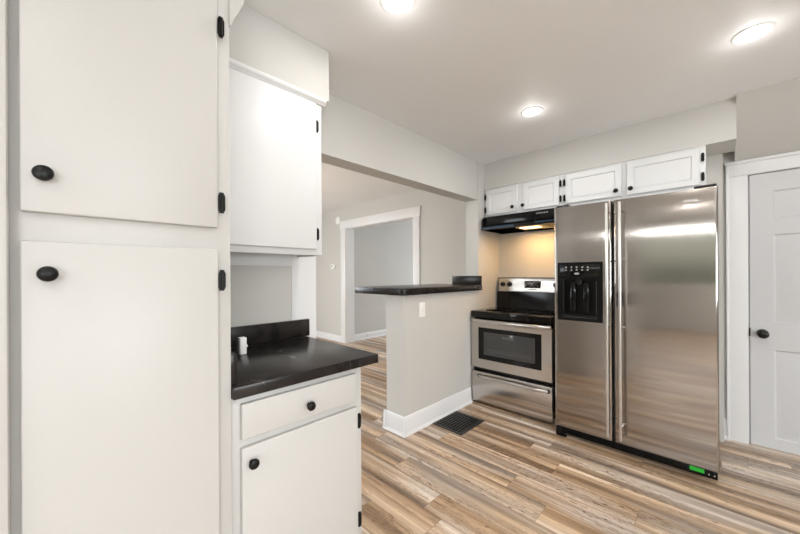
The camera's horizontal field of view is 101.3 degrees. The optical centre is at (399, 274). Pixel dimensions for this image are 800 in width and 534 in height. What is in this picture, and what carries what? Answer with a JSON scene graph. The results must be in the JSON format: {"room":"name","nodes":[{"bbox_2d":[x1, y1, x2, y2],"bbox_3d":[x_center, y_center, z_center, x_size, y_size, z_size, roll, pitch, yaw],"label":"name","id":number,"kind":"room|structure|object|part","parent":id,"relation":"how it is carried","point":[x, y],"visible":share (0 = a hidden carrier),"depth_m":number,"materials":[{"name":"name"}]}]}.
{"room":"kitchen","nodes":[
{"label":"kitchen","id":0,"kind":"room"},
{"bbox_2d":[230,265,291,326],"bbox_3d":[-0.964,0.012,1.590,0.200,2.490,1.132,0,0,44],"label":"wall","id":1,"kind":"structure","parent":0,"point":[258,294],"depth_m":1.69,"materials":[{"name":"beige paint"}]},
{"bbox_2d":[231,319,309,346],"bbox_3d":[-0.737,0.302,1.656,0.019,0.095,0.616,0,0,44],"label":"backsplash","id":2,"kind":"structure","parent":1,"relation":"attached to","point":[266,332],"depth_m":1.71,"materials":[{"name":"black stone"}]},
{"bbox_2d":[229,57,326,265],"bbox_3d":[-0.669,-0.467,1.562,0.263,0.846,0.582,0,0,44],"label":"upper cabinet","id":3,"kind":"object","parent":1,"relation":"attached to","point":[275,124],"visible":0.75,"depth_m":1.49,"materials":[{"name":"white paint"}]},
{"bbox_3d":[-0.671,-0.875,1.562,0.263,0.030,0.582,0,0,44],"label":"moulding","id":4,"kind":"part","parent":3,"relation":"part of","materials":[{"name":"white paint"}]},
{"bbox_2d":[291,255,315,337],"bbox_3d":[-0.619,0.250,1.944,0.209,2.010,0.154,0,0,44],"label":"trim","id":5,"kind":"structure","parent":1,"relation":"attached to","point":[303,270],"depth_m":1.87,"materials":[{"name":"white paint"}]},
{"bbox_2d":[229,4,328,102],"bbox_3d":[-0.668,-1.019,1.571,0.258,0.258,0.600,0,0,44],"label":"wall","id":6,"kind":"structure","parent":0,"point":[257,41],"depth_m":1.50,"materials":[{"name":"beige paint"}]},
{"bbox_2d":[321,162,415,212],"bbox_3d":[-2.781,-1.273,3.542,5.082,0.100,6.000,0,0,44],"label":"ceiling","id":7,"kind":"structure","parent":0,"point":[341,187],"depth_m":4.71,"materials":[{"name":"paint"}]},
{"bbox_2d":[354,220,412,333],"bbox_3d":[0.366,0.005,7.575,0.150,2.490,3.840,0,0,44],"label":"wall","id":8,"kind":"structure","parent":0,"point":[383,254],"depth_m":6.64,"materials":[{"name":"beige paint"}]},
{"bbox_2d":[355,329,385,340],"bbox_3d":[0.407,1.190,7.482,0.028,0.120,3.725,0,0,44],"label":"baseboard","id":9,"kind":"structure","parent":8,"relation":"attached to","point":[361,336],"depth_m":6.47,"materials":[{"name":"white paint"}]},
{"bbox_2d":[316,189,465,335],"bbox_3d":[-0.206,0.008,5.340,5.950,2.490,0.160,0,0,44],"label":"wall","id":10,"kind":"structure","parent":0,"point":[442,218],"depth_m":4.79,"materials":[{"name":"beige paint"}]},
{"bbox_2d":[316,331,340,341],"bbox_3d":[-1.741,1.206,6.711,1.828,0.110,0.028,0,0,44],"label":"baseboard","id":11,"kind":"structure","parent":10,"relation":"attached to","point":[329,336],"depth_m":6.37,"materials":[{"name":"white paint"}]},
{"bbox_2d":[336,217,340,224],"bbox_3d":[-1.163,-1.004,6.134,0.144,0.144,0.028,0,0,44],"label":"disc","id":12,"kind":"object","parent":10,"relation":"attached to","point":[338,219],"visible":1,"depth_m":6.11,"materials":[{"name":"white plastic"}]},
{"bbox_2d":[339,206,420,342],"bbox_3d":[-0.345,0.136,5.462,1.970,2.235,0.204,0,0,44],"label":"trim","id":13,"kind":"structure","parent":10,"relation":"attached to","point":[347,227],"depth_m":5.97,"materials":[{"name":"white paint"}]},
{"bbox_2d":[321,94,498,416],"bbox_3d":[0.289,0.005,2.953,0.198,2.490,2.568,0,0,44],"label":"wall","id":14,"kind":"structure","parent":0,"point":[429,357],"depth_m":2.73,"materials":[{"name":"beige paint"}]},
{"bbox_2d":[355,276,481,295],"bbox_3d":[0.216,0.091,3.111,0.595,0.144,1.153,0,0,44],"label":"bar","id":15,"kind":"object","parent":14,"relation":"on","point":[459,283],"visible":1,"depth_m":2.89,"materials":[{"name":"black stone"}]},
{"bbox_2d":[419,302,424,316],"bbox_3d":[0.184,0.291,2.692,0.012,0.120,0.074,0,0,44],"label":"light switch","id":16,"kind":"object","parent":14,"relation":"attached to","point":[422,304],"visible":1,"depth_m":2.69,"materials":[{"name":"white plastic"}]},
{"bbox_2d":[382,387,472,437],"bbox_3d":[0.344,1.178,3.003,0.254,0.145,1.148,0,0,44],"label":"baseboard","id":17,"kind":"structure","parent":14,"relation":"attached to","point":[404,427],"depth_m":2.69,"materials":[{"name":"white paint"}]},
{"bbox_2d":[452,276,481,284],"bbox_3d":[0.696,0.061,3.430,0.348,0.090,0.024,0,0,44],"label":"backsplash","id":18,"kind":"structure","parent":14,"relation":"attached to","point":[471,280],"depth_m":3.41,"materials":[{"name":"black stone"}]},
{"bbox_2d":[244,0,799,163],"bbox_3d":[0.429,-1.204,-0.830,5.618,0.100,7.820,0,0,44],"label":"ceiling","id":19,"kind":"structure","parent":0,"point":[460,76],"depth_m":1.77,"materials":[{"name":"paint"}]},
{"bbox_2d":[380,0,414,14],"bbox_3d":[-0.010,-1.149,1.379,0.146,0.006,0.146,0,0,44],"label":"recessed light","id":20,"kind":"object","parent":19,"relation":"in","point":[396,7],"visible":1,"depth_m":1.40,"materials":[{"name":"white"}]},
{"bbox_2d":[521,106,542,116],"bbox_3d":[0.938,-1.154,2.329,0.146,0.006,0.146,0,0,44],"label":"recessed light","id":21,"kind":"object","parent":19,"relation":"in","point":[535,110],"visible":1,"depth_m":2.32,"materials":[{"name":"white plastic"}]},
{"bbox_2d":[731,22,774,44],"bbox_3d":[1.699,-1.158,1.580,0.146,0.006,0.146,0,0,44],"label":"recessed light","id":22,"kind":"object","parent":19,"relation":"in","point":[752,33],"visible":1,"depth_m":1.58,"materials":[{"name":"white"}]},
{"bbox_2d":[316,335,799,533],"bbox_3d":[0.047,1.302,2.405,10.700,0.100,11.900,0,0,44],"label":"floor","id":23,"kind":"structure","parent":0,"point":[510,473],"depth_m":1.95,"materials":[{"name":"brown wood"}]},
{"bbox_2d":[8,0,243,533],"bbox_3d":[-0.870,0.056,1.065,0.662,2.402,0.507,0,0,44],"label":"pantry cabinet","id":24,"kind":"object","parent":23,"relation":"on","point":[119,127],"visible":0.99,"depth_m":0.82,"materials":[{"name":"paint"}]},
{"bbox_3d":[-0.774,-0.219,0.712,0.030,0.034,0.034,0,0,44],"label":"knob","id":25,"kind":"part","parent":24,"relation":"part of","materials":[{"name":"black metal"}]},
{"bbox_3d":[-0.769,-0.001,0.716,0.030,0.034,0.034,0,0,44],"label":"knob","id":26,"kind":"part","parent":24,"relation":"part of","materials":[{"name":"black metal"}]},
{"bbox_3d":[-0.683,-0.540,0.842,0.019,0.808,0.386,0,0,44],"label":"cabinet door","id":27,"kind":"part","parent":24,"relation":"part of","materials":[{"name":"paint"}]},
{"bbox_3d":[-0.677,0.541,0.842,0.019,1.230,0.386,0,0,44],"label":"cabinet door","id":28,"kind":"part","parent":24,"relation":"part of","materials":[{"name":"paint"}]},
{"bbox_3d":[-0.636,-0.837,1.153,0.347,0.135,0.048,0,0,44],"label":"crown moulding","id":29,"kind":"part","parent":24,"relation":"part of","materials":[{"name":"paint"}]},
{"bbox_2d":[231,367,361,533],"bbox_3d":[-0.543,0.822,1.405,0.644,0.866,0.524,0,0,44],"label":"base cabinet","id":30,"kind":"object","parent":23,"relation":"on","point":[296,449],"visible":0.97,"depth_m":1.18,"materials":[{"name":"paint"}]},
{"bbox_3d":[-0.466,0.603,1.044,0.030,0.033,0.033,0,0,44],"label":"knob","id":31,"kind":"part","parent":30,"relation":"part of","materials":[{"name":"black metal"}]},
{"bbox_3d":[-0.346,0.469,1.203,0.019,0.114,0.455,0,0,44],"label":"drawer","id":32,"kind":"part","parent":30,"relation":"part of","materials":[{"name":"paint"}]},
{"bbox_3d":[-0.341,0.845,1.206,0.019,0.587,0.462,0,0,44],"label":"cabinet door","id":33,"kind":"part","parent":30,"relation":"part of","materials":[{"name":"paint"}]},
{"bbox_2d":[231,319,377,399],"bbox_3d":[-0.520,0.320,1.445,0.624,0.137,0.616,0,0,44],"label":"countertop","id":34,"kind":"structure","parent":30,"relation":"on","point":[282,354],"depth_m":1.38,"materials":[{"name":"black stone"}]},
{"bbox_2d":[238,337,247,354],"bbox_3d":[-0.692,0.314,1.446,0.032,0.074,0.038,0,0,44],"label":"plug adapter","id":35,"kind":"object","parent":34,"relation":"on","point":[242,341],"visible":1,"depth_m":1.43,"materials":[{"name":"white plastic"}]},
{"bbox_3d":[-0.324,0.478,1.191,0.030,0.033,0.033,0,0,44],"label":"knob","id":36,"kind":"part","parent":30,"relation":"part of","materials":[{"name":"black metal"}]},
{"bbox_2d":[433,411,483,435],"bbox_3d":[0.495,1.246,2.764,0.285,0.006,0.345,0,0,44],"label":"floor vent","id":37,"kind":"object","parent":23,"relation":"in","point":[457,422],"visible":1,"depth_m":2.75,"materials":[{"name":"black metal"}]},
{"bbox_2d":[438,413,479,432],"bbox_3d":[0.495,1.246,2.764,0.241,0.005,0.301,0,0,44],"label":"grille","id":38,"kind":"object","parent":37,"relation":"attached to","point":[453,422],"depth_m":2.75,"materials":[{"name":"black metal"}]},
{"bbox_2d":[471,277,554,422],"bbox_3d":[1.157,0.640,3.133,0.759,1.212,0.652,0,0,44],"label":"electric range","id":39,"kind":"object","parent":23,"relation":"on","point":[513,341],"visible":0.88,"depth_m":2.96,"materials":[{"name":"silver metal"}]},
{"bbox_3d":[0.951,0.439,2.922,0.745,0.034,0.064,0,0,44],"label":"handle","id":40,"kind":"part","parent":39,"relation":"part of","materials":[{"name":"silver metal"}]},
{"bbox_3d":[0.988,1.074,2.957,0.753,0.286,0.042,0,0,44],"label":"warming drawer","id":41,"kind":"part","parent":39,"relation":"part of","materials":[{"name":"silver metal"}]},
{"bbox_3d":[0.974,0.963,2.906,0.648,0.033,0.054,0,0,44],"label":"handle","id":42,"kind":"part","parent":39,"relation":"part of","materials":[{"name":"silver metal"}]},
{"bbox_3d":[0.985,0.668,2.956,0.753,0.443,0.044,0,0,44],"label":"oven door","id":43,"kind":"part","parent":39,"relation":"part of","materials":[{"name":"silver metal"}]},
{"bbox_2d":[471,307,554,324],"bbox_3d":[1.140,0.382,3.117,0.759,0.065,0.517,0,0,44],"label":"cooktop","id":44,"kind":"object","parent":39,"relation":"in","point":[529,315],"depth_m":3.00,"materials":[{"name":"black glass"}]},
{"bbox_2d":[474,317,554,418],"bbox_3d":[1.189,0.818,3.164,0.753,0.855,0.535,0,0,44],"label":"oven","id":45,"kind":"object","parent":39,"relation":"in","point":[544,383],"depth_m":2.83,"materials":[{"name":"silver metal"}]},
{"bbox_3d":[1.337,0.114,3.320,0.717,0.142,0.024,0,0,44],"label":"control panel","id":46,"kind":"part","parent":39,"relation":"part of","materials":[{"name":"silver metal"}]},
{"bbox_2d":[554,183,719,480],"bbox_3d":[1.752,0.352,2.455,0.914,1.781,0.801,0,0,44],"label":"refrigerator","id":47,"kind":"object","parent":23,"relation":"on","point":[637,278],"visible":1,"depth_m":2.15,"materials":[{"name":"grey metal"}]},
{"bbox_3d":[1.336,0.060,2.438,0.052,0.040,0.052,0,0,44],"label":"spout","id":48,"kind":"part","parent":47,"relation":"part of","materials":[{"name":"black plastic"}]},
{"bbox_3d":[1.315,-0.030,2.409,0.265,0.086,0.002,0,0,44],"label":"control panel","id":49,"kind":"part","parent":47,"relation":"part of","materials":[{"name":"black plastic"}]},
{"bbox_3d":[1.353,0.323,2.428,0.382,1.667,0.065,0,0,44],"label":"freezer door","id":50,"kind":"part","parent":47,"relation":"part of","materials":[{"name":"silver metal"}]},
{"bbox_3d":[1.413,0.315,2.239,0.018,1.598,0.018,0,0,44],"label":"handle","id":51,"kind":"part","parent":47,"relation":"part of","materials":[{"name":"silver metal"}]},
{"bbox_2d":[613,186,719,472],"bbox_3d":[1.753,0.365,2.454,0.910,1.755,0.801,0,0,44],"label":"door","id":52,"kind":"structure","parent":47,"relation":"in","point":[666,249],"depth_m":2.06,"materials":[{"name":"silver metal"}]},
{"bbox_2d":[484,97,735,189],"bbox_3d":[1.657,-1.025,2.910,1.848,0.272,0.312,0,0,44],"label":"wall","id":53,"kind":"structure","parent":0,"point":[713,126],"depth_m":2.56,"materials":[{"name":"beige paint"}]},
{"bbox_2d":[499,153,723,441],"bbox_3d":[1.818,0.040,3.115,1.785,2.404,0.200,0,0,44],"label":"wall","id":54,"kind":"structure","parent":0,"point":[522,254],"depth_m":3.30,"materials":[{"name":"beige paint"}]},
{"bbox_2d":[484,174,562,216],"bbox_3d":[1.258,-0.736,3.265,0.770,0.298,0.358,0,0,44],"label":"upper cabinet","id":55,"kind":"object","parent":54,"relation":"attached to","point":[544,193],"visible":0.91,"depth_m":3.12,"materials":[{"name":"white paint"}]},
{"bbox_3d":[1.021,-0.740,3.301,0.330,0.252,0.018,0,0,44],"label":"door","id":56,"kind":"part","parent":55,"relation":"part of","materials":[{"name":"white paint"}]},
{"bbox_2d":[480,208,553,233],"bbox_3d":[1.231,-0.513,3.224,0.750,0.145,0.450,0,0,44],"label":"range hood","id":57,"kind":"object","parent":55,"relation":"attached to","point":[537,220],"visible":0.89,"depth_m":3.15,"materials":[{"name":"black metal"}]},
{"bbox_2d":[516,223,553,229],"bbox_3d":[1.301,-0.473,3.156,0.340,0.064,0.260,0,0,44],"label":"lamp","id":58,"kind":"object","parent":57,"relation":"attached to","point":[548,225],"depth_m":3.09,"materials":[{"name":"beige glass"}]},
{"bbox_3d":[1.299,-0.741,3.030,0.327,0.252,0.018,0,0,44],"label":"door","id":59,"kind":"part","parent":55,"relation":"part of","materials":[{"name":"white paint"}]},
{"bbox_2d":[563,145,706,205],"bbox_3d":[1.865,-0.739,2.674,0.923,0.298,0.358,0,0,44],"label":"upper cabinet","id":60,"kind":"object","parent":54,"relation":"attached to","point":[681,170],"visible":0.95,"depth_m":2.51,"materials":[{"name":"white paint"}]},
{"bbox_3d":[1.604,-0.743,2.733,0.412,0.252,0.018,0,0,44],"label":"door","id":61,"kind":"part","parent":60,"relation":"part of","materials":[{"name":"white paint"}]},
{"bbox_3d":[1.927,-0.745,2.418,0.424,0.252,0.018,0,0,44],"label":"door","id":62,"kind":"part","parent":60,"relation":"part of","materials":[{"name":"white paint"}]},
{"bbox_2d":[724,418,726,438],"bbox_3d":[2.462,1.166,2.474,0.023,0.145,0.028,0,0,44],"label":"baseboard","id":63,"kind":"structure","parent":54,"relation":"attached to","point":[725,419],"depth_m":2.48,"materials":[{"name":"white paint"}]},
{"bbox_2d":[723,151,799,443],"bbox_3d":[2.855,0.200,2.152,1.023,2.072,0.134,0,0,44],"label":"door frame","id":64,"kind":"structure","parent":54,"relation":"attached to","point":[737,179],"depth_m":2.42,"materials":[{"name":"white paint"}]},
{"bbox_2d":[749,168,799,454],"bbox_3d":[2.811,0.255,2.111,0.773,1.947,0.102,0,0,44],"label":"door","id":65,"kind":"structure","parent":54,"relation":"in","point":[774,197],"depth_m":2.31,"materials":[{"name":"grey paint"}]},
{"bbox_3d":[2.570,0.423,2.321,0.062,0.062,0.064,0,0,44],"label":"knob","id":66,"kind":"part","parent":65,"relation":"part of","materials":[{"name":"brown metal"}]},
{"bbox_2d":[734,77,799,161],"bbox_3d":[3.594,-1.006,1.054,3.517,0.332,0.465,0,0,44],"label":"wall","id":67,"kind":"structure","parent":0,"point":[767,117],"depth_m":2.16,"materials":[{"name":"beige paint"}]},
{"bbox_3d":[-2.569,0.021,-0.429,0.920,2.490,4.000,0,0,44],"label":"wall","id":68,"kind":"structure","parent":0,"visible":0},
{"bbox_2d":[0,0,10,533],"bbox_3d":[-0.862,0.132,0.628,0.053,2.250,0.145,0,0,44],"label":"trim","id":69,"kind":"structure","parent":68,"relation":"attached to","point":[5,461],"depth_m":0.67,"materials":[{"name":"paint"}]}
]}

